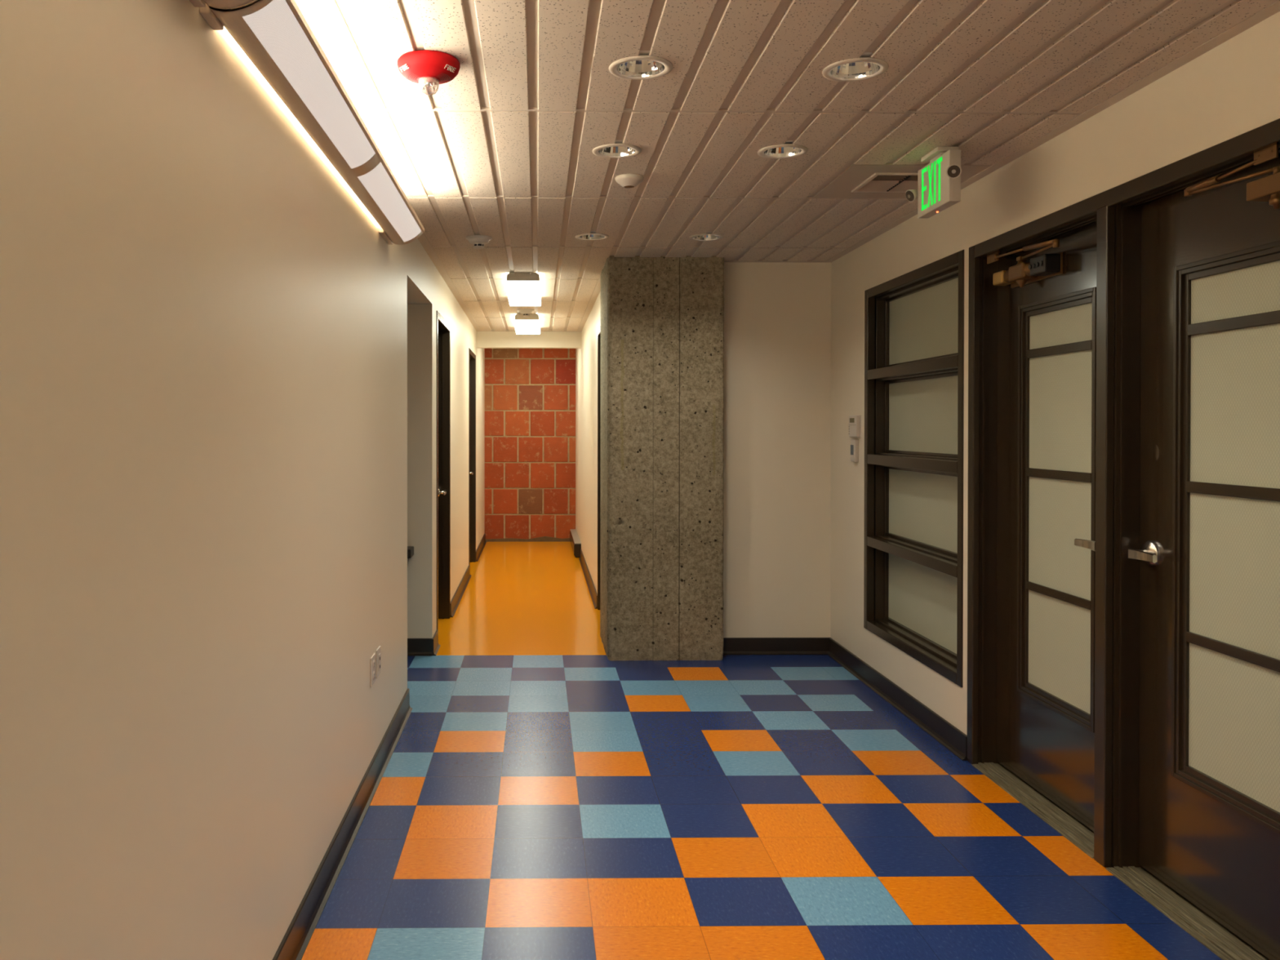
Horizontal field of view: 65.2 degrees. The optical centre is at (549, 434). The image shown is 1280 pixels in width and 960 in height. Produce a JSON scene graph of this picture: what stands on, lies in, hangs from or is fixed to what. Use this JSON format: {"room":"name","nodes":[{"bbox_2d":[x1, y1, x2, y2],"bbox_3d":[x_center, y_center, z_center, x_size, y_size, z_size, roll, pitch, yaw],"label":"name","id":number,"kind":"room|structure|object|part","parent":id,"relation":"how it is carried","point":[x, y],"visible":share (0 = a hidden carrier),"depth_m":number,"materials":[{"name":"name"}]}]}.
{"room":"building hallway","nodes":[
{"label":"building hallway","id":0,"kind":"room"},
{"bbox_2d":[0,0,484,959],"bbox_3d":[-0.789,0.144,4.679,0.152,2.478,15.331,0,0,-1],"label":"wall","id":1,"kind":"structure","parent":0,"point":[203,323],"depth_m":1.87,"materials":[{"name":"paint"}]},
{"bbox_2d":[189,0,253,8],"bbox_3d":[-0.582,-0.841,0.675,0.158,0.074,2.457,0,0,-1],"label":"wall lamp","id":2,"kind":"object","parent":1,"relation":"attached to","point":[220,4],"visible":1,"depth_m":1.89,"materials":[{"name":"metal"}]},
{"bbox_2d":[199,0,424,244],"bbox_3d":[-0.613,-0.859,3.140,0.158,0.074,2.451,0,0,-1],"label":"wall lamp","id":3,"kind":"object","parent":1,"relation":"attached to","point":[275,36],"visible":0.98,"depth_m":2.48,"materials":[{"name":"plastic"}]},
{"bbox_3d":[-0.571,-0.846,2.518,0.076,0.051,1.144,0,0,-1],"label":"perforated panel","id":4,"kind":"part","parent":3,"relation":"part of","materials":[{"name":"beige"}]},
{"bbox_3d":[-0.586,-0.855,3.753,0.076,0.051,1.123,0,0,-1],"label":"perforated panel","id":5,"kind":"part","parent":3,"relation":"part of","materials":[{"name":"beige"}]},
{"bbox_2d":[272,688,412,959],"bbox_3d":[-0.654,1.358,1.016,0.026,0.104,7.986,0,0,-1],"label":"baseboard","id":6,"kind":"structure","parent":1,"relation":"attached to","point":[296,939],"depth_m":3.22,"materials":[{"name":"rubber"}]},
{"bbox_2d":[369,653,375,687],"bbox_3d":[-0.699,0.930,3.936,0.010,0.114,0.098,0,0,-1],"label":"outlet","id":7,"kind":"object","parent":1,"relation":"attached to","point":[372,660],"visible":1,"depth_m":3.91,"materials":[{"name":"white plastic"}]},
{"bbox_2d":[375,645,380,678],"bbox_3d":[-0.700,0.929,4.070,0.011,0.114,0.091,0,0,-1],"label":"outlet","id":8,"kind":"object","parent":1,"relation":"attached to","point":[378,651],"visible":1,"depth_m":4.05,"materials":[{"name":"white plastic"}]},
{"bbox_2d":[378,653,380,671],"bbox_3d":[-0.697,0.930,4.070,0.004,0.067,0.034,0,0,-1],"label":"socket","id":9,"kind":"object","parent":8,"relation":"attached to","point":[379,653],"depth_m":4.07,"materials":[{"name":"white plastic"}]},
{"bbox_2d":[436,310,450,630],"bbox_3d":[-0.801,0.280,6.931,0.133,2.173,0.966,0,0,-1],"label":"door","id":10,"kind":"structure","parent":1,"relation":"in","point":[443,328],"depth_m":7.36,"materials":[{"name":"brown wood"}]},
{"bbox_3d":[-0.792,0.425,7.248,0.070,0.073,0.165,0,0,-1],"label":"handle","id":11,"kind":"part","parent":10,"relation":"part of","materials":[{"name":"silver metal"}]},
{"bbox_2d":[431,533,486,655],"bbox_3d":[-0.758,1.298,9.250,0.026,0.104,6.148,0,0,-1],"label":"baseboard","id":12,"kind":"structure","parent":1,"relation":"attached to","point":[457,597],"depth_m":8.19,"materials":[{"name":"rubber"}]},
{"bbox_2d":[468,347,475,564],"bbox_3d":[-0.840,0.258,9.994,0.133,2.173,0.997,0,0,-1],"label":"door","id":13,"kind":"structure","parent":1,"relation":"in","point":[472,357],"depth_m":10.44,"materials":[{"name":"brown wood"}]},
{"bbox_2d":[407,610,408,638],"bbox_3d":[-1.775,0.243,6.252,1.780,2.256,0.152,0,0,-1],"label":"wall","id":14,"kind":"structure","parent":0,"point":[407,611],"depth_m":6.20,"materials":[{"name":"paint"}]},
{"bbox_2d":[407,546,413,564],"bbox_3d":[-0.984,0.797,6.106,0.280,0.206,0.167,0,0,-1],"label":"fountain","id":15,"kind":"object","parent":14,"relation":"attached to","point":[410,548],"visible":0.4,"depth_m":6.08,"materials":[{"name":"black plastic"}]},
{"bbox_2d":[407,546,413,558],"bbox_3d":[-0.984,0.723,6.106,0.280,0.056,0.167,0,0,-1],"label":"wall outlet","id":16,"kind":"object","parent":15,"relation":"attached to","point":[410,548],"depth_m":6.04,"materials":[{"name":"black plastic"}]},
{"bbox_2d":[407,638,431,655],"bbox_3d":[-1.683,1.320,6.172,1.902,0.104,0.026,0,0,-1],"label":"baseboard","id":17,"kind":"structure","parent":14,"relation":"attached to","point":[415,646],"depth_m":6.19,"materials":[{"name":"rubber"}]},
{"bbox_2d":[476,331,581,348],"bbox_3d":[-0.225,-1.037,10.759,1.128,0.204,0.122,0,0,-1],"label":"wall header","id":18,"kind":"structure","parent":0,"point":[485,340],"depth_m":10.70,"materials":[{"name":"paint"}]},
{"bbox_2d":[484,348,575,542],"bbox_3d":[-0.243,0.092,12.390,1.463,2.469,0.137,0,0,-1],"label":"wall","id":19,"kind":"structure","parent":0,"point":[530,393],"depth_m":12.33,"materials":[{"name":"brick"}]},
{"bbox_2d":[575,290,600,592],"bbox_3d":[0.426,0.111,9.282,0.137,2.478,6.157,0,0,-1],"label":"wall","id":20,"kind":"structure","parent":0,"point":[586,357],"depth_m":9.16,"materials":[{"name":"paint"}]},
{"bbox_2d":[569,528,581,557],"bbox_3d":[0.291,1.252,11.521,0.076,0.163,1.460,0,0,-1],"label":"baseboard heater","id":21,"kind":"object","parent":20,"relation":"attached to","point":[575,543],"visible":0.94,"depth_m":11.00,"materials":[{"name":"grey metal"}]},
{"bbox_2d":[578,548,597,608],"bbox_3d":[0.344,1.298,9.262,0.026,0.104,2.981,0,0,-1],"label":"baseboard","id":22,"kind":"structure","parent":20,"relation":"attached to","point":[593,594],"depth_m":8.83,"materials":[{"name":"rubber"}]},
{"bbox_2d":[597,325,600,609],"bbox_3d":[0.443,0.278,7.297,0.133,2.173,0.936,0,0,-1],"label":"door","id":23,"kind":"structure","parent":20,"relation":"in","point":[599,328],"depth_m":7.71,"materials":[{"name":"brown wood"}]},
{"bbox_2d":[301,542,1222,959],"bbox_3d":[-0.381,1.383,4.693,4.529,0.001,15.331,0,0,-1],"label":"floor","id":24,"kind":"structure","parent":0,"point":[540,795],"depth_m":3.58,"materials":[{"name":"multicoloured tile"}]},
{"bbox_2d":[600,255,724,660],"bbox_3d":[0.700,0.141,6.385,0.715,2.460,0.699,0,0,-1],"label":"concrete column","id":25,"kind":"structure","parent":24,"relation":"on","point":[662,348],"depth_m":6.04,"materials":[{"name":"grey concrete"}]},
{"bbox_2d":[723,262,831,637],"bbox_3d":[1.220,0.133,6.289,1.375,2.478,0.152,0,0,-1],"label":"wall","id":26,"kind":"structure","parent":0,"point":[777,471],"depth_m":6.22,"materials":[{"name":"paint"}]},
{"bbox_2d":[723,637,829,655],"bbox_3d":[1.408,1.321,6.211,0.695,0.104,0.026,0,0,-1],"label":"baseboard","id":27,"kind":"structure","parent":26,"relation":"attached to","point":[731,646],"depth_m":6.21,"materials":[{"name":"rubber"}]},
{"bbox_2d":[294,0,1279,331],"bbox_3d":[0.553,-1.073,4.183,2.762,0.028,16.582,0,0,-1],"label":"ceiling","id":28,"kind":"structure","parent":0,"point":[502,150],"depth_m":3.17,"materials":[{"name":"tile"}]},
{"bbox_2d":[397,49,460,95],"bbox_3d":[-0.341,-1.004,2.801,0.176,0.094,0.176,0,0,-1],"label":"fire alarm strobe","id":29,"kind":"object","parent":28,"relation":"attached to","point":[426,68],"visible":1,"depth_m":2.75,"materials":[{"name":"red plastic"}]},
{"bbox_2d":[465,235,492,248],"bbox_3d":[-0.386,-1.039,5.407,0.143,0.061,0.143,0,0,-1],"label":"smoke detector","id":30,"kind":"object","parent":28,"relation":"attached to","point":[478,242],"visible":1,"depth_m":5.37,"materials":[{"name":"white plastic"}]},
{"bbox_2d":[504,272,541,306],"bbox_3d":[-0.187,-1.047,7.252,0.244,0.071,1.253,0,0,-1],"label":"ceiling lamp","id":31,"kind":"object","parent":28,"relation":"attached to","point":[523,289],"visible":1,"depth_m":6.88,"materials":[{"name":"white"}]},
{"bbox_2d":[518,308,534,316],"bbox_3d":[-0.208,-1.063,8.732,0.143,0.061,0.143,0,0,-1],"label":"smoke detector","id":32,"kind":"object","parent":28,"relation":"attached to","point":[526,312],"visible":1,"depth_m":8.69,"materials":[{"name":"white plastic"}]},
{"bbox_2d":[513,313,540,333],"bbox_3d":[-0.217,-1.065,9.644,0.244,0.071,1.253,0,0,-1],"label":"ceiling lamp","id":33,"kind":"object","parent":28,"relation":"attached to","point":[531,324],"visible":0.98,"depth_m":9.22,"materials":[{"name":"white"}]},
{"bbox_2d":[575,231,608,240],"bbox_3d":[0.228,-1.109,5.375,0.219,0.091,0.219,0,0,-1],"label":"recessed light","id":34,"kind":"object","parent":28,"relation":"in","point":[593,235],"visible":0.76,"depth_m":5.41,"materials":[{"name":"white plastic"}]},
{"bbox_2d":[592,139,641,158],"bbox_3d":[0.249,-1.097,3.708,0.219,0.091,0.220,0,0,-1],"label":"recessed light","id":35,"kind":"object","parent":28,"relation":"in","point":[618,149],"visible":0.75,"depth_m":3.75,"materials":[{"name":"white plastic"}]},
{"bbox_3d":[0.249,-1.065,3.708,0.219,0.001,0.220,0,0,-1],"label":"mounting plate","id":36,"kind":"part","parent":35,"relation":"part of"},
{"bbox_2d":[615,173,643,188],"bbox_3d":[0.327,-1.038,4.102,0.117,0.043,0.117,0,0,-1],"label":"sensor","id":37,"kind":"object","parent":28,"relation":"attached to","point":[625,180],"visible":1,"depth_m":4.07,"materials":[{"name":"white plastic"}]},
{"bbox_2d":[608,50,672,79],"bbox_3d":[0.260,-1.090,2.851,0.219,0.091,0.220,0,0,-1],"label":"recessed light","id":38,"kind":"object","parent":28,"relation":"in","point":[643,66],"visible":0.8,"depth_m":2.89,"materials":[{"name":"silver metal"}]},
{"bbox_3d":[0.260,-1.058,2.851,0.219,0.001,0.220,0,0,-1],"label":"mounting plate","id":39,"kind":"part","parent":38,"relation":"part of","materials":[{"name":"silver metal"}]},
{"bbox_2d":[688,231,723,240],"bbox_3d":[0.846,-1.109,5.388,0.220,0.091,0.220,0,0,-1],"label":"recessed light","id":40,"kind":"object","parent":28,"relation":"in","point":[708,236],"visible":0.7,"depth_m":5.43,"materials":[{"name":"white plastic"}]},
{"bbox_2d":[757,140,808,158],"bbox_3d":[0.867,-1.096,3.712,0.220,0.091,0.220,0,0,-1],"label":"recessed light","id":41,"kind":"object","parent":28,"relation":"in","point":[787,150],"visible":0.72,"depth_m":3.75,"materials":[{"name":"white plastic"}]},
{"bbox_3d":[0.867,-1.064,3.712,0.220,0.001,0.220,0,0,-1],"label":"mounting plate","id":42,"kind":"part","parent":41,"relation":"part of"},
{"bbox_2d":[822,52,888,81],"bbox_3d":[0.878,-1.090,2.865,0.220,0.091,0.220,0,0,-1],"label":"recessed light","id":43,"kind":"object","parent":28,"relation":"in","point":[864,67],"visible":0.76,"depth_m":2.91,"materials":[{"name":"white plastic"}]},
{"bbox_3d":[0.878,-1.058,2.865,0.220,0.001,0.220,0,0,-1],"label":"mounting plate","id":44,"kind":"part","parent":43,"relation":"part of","materials":[{"name":"silver metal"}]},
{"bbox_2d":[813,163,991,198],"bbox_3d":[1.461,-1.063,4.199,0.549,0.020,0.567,0,0,-1],"label":"ceiling vent","id":45,"kind":"object","parent":28,"relation":"in","point":[888,180],"visible":0.61,"depth_m":4.17,"materials":[{"name":"white metal"}]},
{"bbox_3d":[1.468,-1.057,4.186,0.305,0.008,0.311,0,0,-1],"label":"grille frame","id":46,"kind":"part","parent":45,"relation":"part of","materials":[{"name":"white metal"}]},
{"bbox_2d":[905,146,961,218],"bbox_3d":[1.449,-0.947,3.726,0.098,0.219,0.398,0,0,-1],"label":"exit sign","id":47,"kind":"object","parent":28,"relation":"hanging from","point":[939,182],"visible":1,"depth_m":3.68,"materials":[{"name":"white plastic"}]},
{"bbox_2d":[830,11,1279,735],"bbox_3d":[1.897,0.168,1.634,0.168,2.478,9.174,0,0,-1],"label":"wall","id":48,"kind":"structure","parent":0,"point":[1231,90],"depth_m":4.04,"materials":[{"name":"paint"}]},
{"bbox_2d":[850,439,858,462],"bbox_3d":[1.750,0.093,5.722,0.024,0.126,0.081,0,0,-1],"label":"thermostat","id":49,"kind":"object","parent":48,"relation":"attached to","point":[854,443],"visible":1,"depth_m":5.69,"materials":[{"name":"white plastic"}]},
{"bbox_2d":[848,414,861,437],"bbox_3d":[1.748,-0.047,5.735,0.027,0.128,0.192,0,0,-1],"label":"thermostat","id":50,"kind":"object","parent":48,"relation":"attached to","point":[855,421],"visible":1,"depth_m":5.67,"materials":[{"name":"white plastic"}]},
{"bbox_2d":[827,637,967,760],"bbox_3d":[1.800,1.355,1.635,0.026,0.104,9.162,0,0,-1],"label":"baseboard","id":51,"kind":"structure","parent":48,"relation":"attached to","point":[949,736],"depth_m":4.94,"materials":[{"name":"rubber"}]},
{"bbox_2d":[863,249,964,687],"bbox_3d":[1.845,0.143,4.928,0.158,1.887,1.286,0,0,-1],"label":"window","id":52,"kind":"structure","parent":48,"relation":"in","point":[914,319],"depth_m":5.01,"materials":[{"name":"wood"}]},
{"bbox_3d":[1.881,0.829,4.934,0.006,0.404,1.167,0,0,-1],"label":"glass pane","id":53,"kind":"part","parent":52,"relation":"part of","materials":[{"name":"glass"}]},
{"bbox_3d":[1.882,-0.093,4.927,0.006,0.399,1.167,0,0,-1],"label":"glass pane","id":54,"kind":"part","parent":52,"relation":"part of","materials":[{"name":"glass"}]},
{"bbox_3d":[1.881,0.367,4.931,0.006,0.390,1.167,0,0,-1],"label":"glass pane","id":55,"kind":"part","parent":52,"relation":"part of","materials":[{"name":"glass"}]},
{"bbox_3d":[1.882,-0.551,4.924,0.006,0.386,1.167,0,0,-1],"label":"glass pane","id":56,"kind":"part","parent":52,"relation":"part of","materials":[{"name":"glass"}]},
{"bbox_2d":[971,222,1097,858],"bbox_3d":[1.852,0.328,3.724,0.148,2.126,0.911,0,0,-1],"label":"door","id":57,"kind":"structure","parent":48,"relation":"in","point":[1046,327],"depth_m":3.75,"materials":[{"name":"brown wood"}]},
{"bbox_2d":[986,239,1062,288],"bbox_3d":[1.831,-0.657,3.779,0.122,0.171,0.666,0,0,5],"label":"door closer","id":58,"kind":"object","parent":57,"relation":"attached to","point":[1043,266],"depth_m":3.77,"materials":[{"name":"brown metal"}]},
{"bbox_3d":[1.802,-0.670,3.672,0.034,0.040,0.450,0,0,10],"label":"arm","id":59,"kind":"part","parent":58,"relation":"part of","materials":[{"name":"brown metal"}]},
{"bbox_3d":[1.887,0.259,3.708,0.027,1.539,0.552,0,0,-1],"label":"glazing moulding","id":60,"kind":"part","parent":57,"relation":"part of","materials":[{"name":"black wood"}]},
{"bbox_3d":[1.900,0.259,3.708,0.006,1.527,0.491,0,0,-1],"label":"glass pane","id":61,"kind":"part","parent":57,"relation":"part of","materials":[{"name":"glass"}]},
{"bbox_3d":[1.851,0.370,3.372,0.069,0.078,0.150,0,0,-1],"label":"handle","id":62,"kind":"part","parent":57,"relation":"part of","materials":[{"name":"silver metal"}]},
{"bbox_2d":[966,118,1279,867],"bbox_3d":[1.849,0.305,3.232,0.131,2.179,2.000,0,0,-1],"label":"door frame","id":63,"kind":"structure","parent":48,"relation":"attached to","point":[1116,211],"depth_m":3.20,"materials":[{"name":"black wood"}]},
{"bbox_2d":[1105,155,1279,959],"bbox_3d":[1.864,0.336,2.734,0.148,2.126,0.911,0,0,-1],"label":"door","id":64,"kind":"structure","parent":48,"relation":"in","point":[1208,554],"depth_m":2.86,"materials":[{"name":"brown wood"}]},
{"bbox_3d":[1.855,0.372,3.083,0.069,0.078,0.150,0,0,-1],"label":"handle","id":65,"kind":"part","parent":64,"relation":"part of","materials":[{"name":"silver metal"}]},
{"bbox_3d":[1.899,0.266,2.737,0.027,1.539,0.552,0,0,-1],"label":"glazing moulding","id":66,"kind":"part","parent":64,"relation":"part of","materials":[{"name":"black wood"}]},
{"bbox_2d":[1184,143,1279,209],"bbox_3d":[1.848,-0.648,2.549,0.104,0.156,0.489,0,0,-6],"label":"door closer","id":67,"kind":"object","parent":64,"relation":"attached to","point":[1267,188],"depth_m":2.55,"materials":[{"name":"brown metal"}]},
{"bbox_3d":[1.810,-0.670,2.648,0.018,0.026,0.285,0,0,-12],"label":"arm","id":68,"kind":"part","parent":67,"relation":"part of","materials":[{"name":"brown metal"}]},
{"bbox_3d":[1.912,0.266,2.737,0.006,1.527,0.491,0,0,-1],"label":"glass pane","id":69,"kind":"part","parent":64,"relation":"part of","materials":[{"name":"glass"}]}
]}

